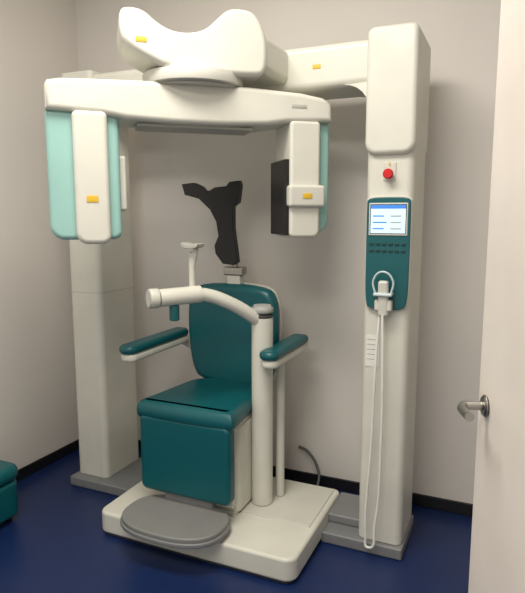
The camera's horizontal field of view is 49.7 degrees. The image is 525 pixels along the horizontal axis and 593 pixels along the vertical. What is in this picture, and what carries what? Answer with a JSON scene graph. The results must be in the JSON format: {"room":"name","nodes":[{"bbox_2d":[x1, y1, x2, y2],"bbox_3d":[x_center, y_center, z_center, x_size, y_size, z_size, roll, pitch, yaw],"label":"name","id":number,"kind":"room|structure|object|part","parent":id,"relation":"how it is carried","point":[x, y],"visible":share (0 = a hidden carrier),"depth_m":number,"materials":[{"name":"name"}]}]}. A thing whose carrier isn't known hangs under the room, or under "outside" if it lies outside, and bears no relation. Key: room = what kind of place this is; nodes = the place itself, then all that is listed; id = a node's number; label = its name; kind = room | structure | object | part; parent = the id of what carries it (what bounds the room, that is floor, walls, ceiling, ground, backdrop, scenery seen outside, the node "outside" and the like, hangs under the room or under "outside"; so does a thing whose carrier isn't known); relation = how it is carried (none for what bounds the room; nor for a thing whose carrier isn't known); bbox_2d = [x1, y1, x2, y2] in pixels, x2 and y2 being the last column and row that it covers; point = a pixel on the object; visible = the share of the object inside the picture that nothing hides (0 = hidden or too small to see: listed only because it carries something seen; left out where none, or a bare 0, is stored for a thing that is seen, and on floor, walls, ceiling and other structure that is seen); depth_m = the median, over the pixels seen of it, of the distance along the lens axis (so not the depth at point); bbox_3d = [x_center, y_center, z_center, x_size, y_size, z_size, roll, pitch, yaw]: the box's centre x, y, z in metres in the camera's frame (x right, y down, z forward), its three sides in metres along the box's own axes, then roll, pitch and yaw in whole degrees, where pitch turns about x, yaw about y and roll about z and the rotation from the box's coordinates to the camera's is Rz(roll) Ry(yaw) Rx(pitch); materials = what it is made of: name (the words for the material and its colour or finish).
{"room":"radiology room","nodes":[
{"label":"radiology room","id":0,"kind":"room"},
{"bbox_2d":[0,0,78,468],"bbox_3d":[-1.878,-0.264,1.686,0.100,2.850,3.990,4,9,24],"label":"wall","id":1,"kind":"structure","parent":0,"point":[39,416],"depth_m":3.02,"materials":[{"name":"paint"}]},
{"bbox_2d":[15,439,78,481],"bbox_3d":[-1.847,1.127,1.814,0.012,0.060,3.890,4,9,24],"label":"baseboard","id":2,"kind":"structure","parent":1,"relation":"attached to","point":[37,465],"depth_m":3.20,"materials":[{"name":"black plastic"}]},
{"bbox_2d":[0,449,471,592],"bbox_3d":[-0.298,1.295,1.196,3.560,0.100,3.990,4,9,24],"label":"floor","id":3,"kind":"structure","parent":0,"point":[56,541],"depth_m":2.33,"materials":[{"name":"blue plastic"}]},
{"bbox_2d":[0,460,18,523],"bbox_3d":[-1.327,0.918,2.534,0.310,0.270,0.380,4,9,24],"label":"footstool","id":4,"kind":"object","parent":3,"relation":"on","point":[9,507],"visible":1,"depth_m":2.57,"materials":[{"name":"teal leather"}]},
{"bbox_2d":[0,460,17,486],"bbox_3d":[-1.327,0.819,2.520,0.310,0.070,0.380,4,9,24],"label":"cushion","id":5,"kind":"object","parent":4,"relation":"on","point":[8,470],"depth_m":2.57,"materials":[{"name":"teal leather"}]},
{"bbox_2d":[70,458,141,495],"bbox_3d":[-0.729,0.958,3.039,0.470,0.050,0.340,4,9,24],"label":"left foot","id":6,"kind":"object","parent":3,"relation":"on","point":[129,476],"visible":0.26,"depth_m":2.94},
{"bbox_2d":[61,70,138,477],"bbox_3d":[-0.835,-0.082,2.967,0.195,2.030,0.290,4,9,24],"label":"column","id":7,"kind":"structure","parent":6,"relation":"on","point":[106,391],"depth_m":2.92,"materials":[{"name":"beige plastic"}]},
{"bbox_2d":[71,287,132,293],"bbox_3d":[-0.835,-0.039,2.973,0.197,0.002,0.291,4,9,24],"label":"seam","id":8,"kind":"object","parent":7,"relation":"attached to","point":[131,287],"depth_m":2.87,"materials":[{"name":"grey"}]},
{"bbox_2d":[106,532,291,583],"bbox_3d":[-0.180,1.036,2.624,0.895,0.012,0.605,4,9,24],"label":"plinth","id":9,"kind":"object","parent":3,"relation":"on","point":[106,532],"depth_m":2.33,"materials":[{"name":"plastic"}]},
{"bbox_2d":[102,481,338,581],"bbox_3d":[-0.179,0.982,2.613,0.930,0.098,0.630,4,9,24],"label":"platform","id":10,"kind":"object","parent":3,"relation":"on","point":[267,547],"visible":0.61,"depth_m":2.30,"materials":[{"name":"beige plastic"}]},
{"bbox_2d":[119,181,307,548],"bbox_3d":[-0.255,0.216,2.494,0.698,1.453,0.832,4,9,24],"label":"chair","id":11,"kind":"object","parent":10,"relation":"on","point":[196,434],"visible":0.94,"depth_m":2.46,"materials":[{"name":"teal leather"}]},
{"bbox_2d":[121,335,188,361],"bbox_3d":[-0.501,0.240,2.697,0.080,0.037,0.490,4,9,24],"label":"armrest","id":12,"kind":"object","parent":11,"relation":"on","point":[127,356],"depth_m":2.61,"materials":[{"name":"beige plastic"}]},
{"bbox_3d":[-0.364,0.922,2.360,0.460,0.028,0.310,4,9,24],"label":"foot plate","id":13,"kind":"part","parent":11,"relation":"part of","materials":[{"name":"grey plastic"}]},
{"bbox_2d":[137,378,251,432],"bbox_3d":[-0.244,0.477,2.588,0.474,0.092,0.480,4,9,24],"label":"seat cushion","id":14,"kind":"object","parent":11,"relation":"on","point":[202,405],"depth_m":2.43,"materials":[{"name":"teal leather"}]},
{"bbox_3d":[-0.143,0.184,2.760,0.480,0.500,0.080,4,9,24],"label":"backrest","id":15,"kind":"part","parent":11,"relation":"part of","materials":[{"name":"teal leather"}]},
{"bbox_2d":[261,343,307,368],"bbox_3d":[0.105,0.260,2.560,0.080,0.037,0.430,4,9,24],"label":"armrest","id":16,"kind":"object","parent":11,"relation":"on","point":[266,362],"depth_m":2.42,"materials":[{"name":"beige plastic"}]},
{"bbox_2d":[146,242,284,505],"bbox_3d":[-0.172,0.359,2.410,0.623,1.180,0.096,-4,9,-26],"label":"stand","id":17,"kind":"object","parent":10,"relation":"on","point":[260,316],"visible":0.97,"depth_m":2.46,"materials":[{"name":"beige plastic"}]},
{"bbox_3d":[-0.427,0.008,2.225,0.045,0.078,0.078,-4,9,-27],"label":"arm head knob","id":18,"kind":"part","parent":17,"relation":"part of","materials":[{"name":"beige plastic"}]},
{"bbox_3d":[-0.353,0.064,2.274,0.040,0.065,0.040,4,9,24],"label":"release knob","id":19,"kind":"part","parent":17,"relation":"part of","materials":[{"name":"teal plastic"}]},
{"bbox_3d":[-0.286,-0.102,2.303,0.026,0.155,0.026,4,9,24],"label":"chin rod","id":20,"kind":"part","parent":17,"relation":"part of","materials":[{"name":"beige plastic"}]},
{"bbox_2d":[180,242,203,248],"bbox_3d":[-0.281,-0.206,2.275,0.078,0.024,0.060,4,9,24],"label":"chin rest","id":21,"kind":"object","parent":17,"relation":"on","point":[187,245],"depth_m":2.26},
{"bbox_3d":[-0.136,0.054,2.377,0.343,0.199,0.067,-4,9,-26],"label":"swing arm","id":22,"kind":"part","parent":17,"relation":"part of","materials":[{"name":"white plastic"}]},
{"bbox_3d":[-0.001,0.509,2.516,0.094,0.854,0.094,4,9,24],"label":"post","id":23,"kind":"part","parent":17,"relation":"part of","materials":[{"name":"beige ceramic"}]},
{"bbox_3d":[0.081,0.599,2.591,0.040,0.654,0.040,4,9,24],"label":"post","id":24,"kind":"part","parent":17,"relation":"part of","materials":[{"name":"beige plastic"}]},
{"bbox_2d":[241,477,333,526],"bbox_3d":[0.123,0.933,2.597,0.320,0.008,0.360,4,9,24],"label":"cover plate","id":25,"kind":"object","parent":10,"relation":"on","point":[301,503],"depth_m":2.55,"materials":[{"name":"white plastic"}]},
{"bbox_2d":[298,446,319,485],"bbox_3d":[0.260,0.899,2.894,0.081,0.206,0.241,-3,8,-18],"label":"power cable","id":26,"kind":"object","parent":3,"relation":"on","point":[300,447],"visible":0.62,"depth_m":2.93,"materials":[{"name":"grey rubber"}]},
{"bbox_2d":[321,514,413,559],"bbox_3d":[0.472,1.031,2.526,0.346,0.050,0.310,4,9,24],"label":"right foot","id":27,"kind":"object","parent":3,"relation":"on","point":[343,535],"visible":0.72,"depth_m":2.41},
{"bbox_2d":[328,492,358,527],"bbox_3d":[0.403,0.975,2.599,0.155,0.040,0.220,4,9,24],"label":"base rail","id":28,"kind":"object","parent":27,"relation":"on","point":[345,510],"visible":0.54,"depth_m":2.55,"materials":[{"name":"grey paint"}]},
{"bbox_2d":[359,147,425,544],"bbox_3d":[0.544,0.004,2.360,0.183,2.030,0.290,4,9,24],"label":"column","id":29,"kind":"structure","parent":27,"relation":"on","point":[401,328],"depth_m":2.29,"materials":[{"name":"beige plastic"}]},
{"bbox_2d":[94,40,367,99],"bbox_3d":[-0.241,-0.956,2.576,1.555,0.170,0.250,4,9,24],"label":"cross beam","id":30,"kind":"structure","parent":29,"relation":"attached to","point":[342,64],"depth_m":2.25,"materials":[{"name":"beige plastic"}]},
{"bbox_2d":[249,37,287,87],"bbox_3d":[-0.130,-0.930,2.304,0.440,0.135,0.300,4,9,24],"label":"bridge","id":31,"kind":"object","parent":30,"relation":"attached to","point":[276,69],"visible":0.16,"depth_m":2.21,"materials":[{"name":"beige plastic"}]},
{"bbox_2d":[44,7,331,243],"bbox_3d":[-0.265,-0.633,2.191,1.070,0.838,0.380,-2,8,-16],"label":"rotating arm","id":32,"kind":"object","parent":31,"relation":"attached to","point":[199,82],"visible":1,"depth_m":2.03},
{"bbox_3d":[-0.265,-0.720,2.178,1.060,0.145,0.230,-2,8,-16],"label":"arm","id":33,"kind":"part","parent":32,"relation":"part of","materials":[{"name":"white plastic"}]},
{"bbox_3d":[-0.265,-0.645,2.189,0.440,0.012,0.140,-2,8,-16],"label":"arm underside panel","id":34,"kind":"part","parent":32,"relation":"part of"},
{"bbox_3d":[0.070,-0.401,2.312,0.022,0.295,0.185,-2,8,-16],"label":"detector panel","id":35,"kind":"part","parent":32,"relation":"part of","materials":[{"name":"black plastic"}]},
{"bbox_2d":[313,64,320,68],"bbox_3d":[0.214,-0.908,2.240,0.033,0.016,0.003,4,9,24],"label":"label","id":36,"kind":"object","parent":30,"relation":"attached to","point":[316,66],"visible":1,"depth_m":2.24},
{"bbox_2d":[345,82,366,97],"bbox_3d":[0.419,-0.786,2.304,0.110,0.110,0.250,4,9,24],"label":"bracket","id":37,"kind":"object","parent":29,"relation":"attached to","point":[361,87],"depth_m":2.18,"materials":[{"name":"beige plastic"}]},
{"bbox_2d":[365,334,379,366],"bbox_3d":[0.441,0.218,2.275,0.054,0.130,0.003,4,9,24],"label":"plate","id":38,"kind":"object","parent":29,"relation":"attached to","point":[368,362],"visible":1,"depth_m":2.28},
{"bbox_2d":[364,271,393,548],"bbox_3d":[0.463,0.469,2.256,0.094,1.149,0.049,4,9,24],"label":"handset","id":39,"kind":"object","parent":29,"relation":"attached to","point":[383,305],"visible":1,"depth_m":2.22,"materials":[{"name":"beige plastic"}]},
{"bbox_2d":[365,197,410,309],"bbox_3d":[0.483,-0.163,2.190,0.168,0.436,0.014,4,9,24],"label":"control panel","id":40,"kind":"object","parent":29,"relation":"attached to","point":[396,264],"visible":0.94,"depth_m":2.19,"materials":[{"name":"teal plastic"}]},
{"bbox_2d":[369,203,408,235],"bbox_3d":[0.480,-0.295,2.165,0.148,0.124,0.008,4,9,24],"label":"display bezel","id":41,"kind":"object","parent":40,"relation":"attached to","point":[369,203],"visible":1,"depth_m":2.16,"materials":[{"name":"white plastic"}]},
{"bbox_2d":[370,209,405,232],"bbox_3d":[0.478,-0.295,2.161,0.132,0.107,0.002,4,9,24],"label":"display screen","id":42,"kind":"object","parent":41,"relation":"in","point":[387,213],"depth_m":2.16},
{"bbox_2d":[371,205,405,208],"bbox_3d":[0.478,-0.341,2.154,0.132,0.014,0.002,4,9,24],"label":"header","id":43,"kind":"object","parent":42,"relation":"attached to","point":[372,206],"depth_m":2.15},
{"bbox_2d":[370,204,406,233],"bbox_3d":[0.479,-0.295,2.162,0.138,0.113,0.003,4,9,24],"label":"frame","id":44,"kind":"object","parent":41,"relation":"in","point":[371,204],"depth_m":2.16,"materials":[{"name":"grey plastic"}]},
{"bbox_2d":[365,196,412,310],"bbox_3d":[0.486,-0.164,2.196,0.175,0.445,0.012,4,9,24],"label":"control panel bezel","id":45,"kind":"object","parent":40,"relation":"attached to","point":[374,196],"depth_m":2.17,"materials":[{"name":"plastic"}]},
{"bbox_2d":[383,163,395,180],"bbox_3d":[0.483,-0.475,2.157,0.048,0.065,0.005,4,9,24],"label":"emergency stop button","id":46,"kind":"object","parent":29,"relation":"attached to","point":[392,166],"visible":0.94,"depth_m":2.15,"materials":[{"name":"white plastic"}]},
{"bbox_2d":[365,22,430,154],"bbox_3d":[0.539,-0.784,2.238,0.191,0.465,0.318,4,9,24],"label":"housing","id":47,"kind":"object","parent":29,"relation":"attached to","point":[399,55],"visible":0.83,"depth_m":2.10,"materials":[{"name":"beige plastic"}]},
{"bbox_2d":[75,0,500,503],"bbox_3d":[0.493,-0.415,2.749,3.360,2.850,0.100,4,9,24],"label":"wall","id":48,"kind":"structure","parent":0,"point":[319,280],"depth_m":2.78,"materials":[{"name":"paint"}]},
{"bbox_2d":[138,440,472,516],"bbox_3d":[0.470,0.973,2.894,3.336,0.060,0.012,4,9,24],"label":"baseboard","id":49,"kind":"structure","parent":48,"relation":"attached to","point":[432,502],"depth_m":2.89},
{"bbox_2d":[468,0,524,592],"bbox_3d":[0.389,0.262,0.684,0.040,2.070,0.804,1,8,6],"label":"leaf","id":50,"kind":"object","parent":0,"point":[497,553],"visible":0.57,"depth_m":0.94,"materials":[{"name":"laminate"}]},
{"bbox_2d":[457,395,489,421],"bbox_3d":[0.374,0.202,0.999,0.058,0.040,0.101,1,8,6],"label":"door handle","id":51,"kind":"object","parent":50,"relation":"attached to","point":[463,407],"depth_m":1.01,"materials":[{"name":"metal"}]},
{"bbox_3d":[0.354,0.200,0.993,0.022,0.022,0.085,2,8,13],"label":"lever","id":52,"kind":"part","parent":51,"relation":"part of","materials":[{"name":"metal"}]},
{"bbox_3d":[0.381,0.198,1.029,0.039,0.016,0.016,1,8,6],"label":"stem","id":53,"kind":"part","parent":51,"relation":"part of","materials":[{"name":"metal"}]}
]}

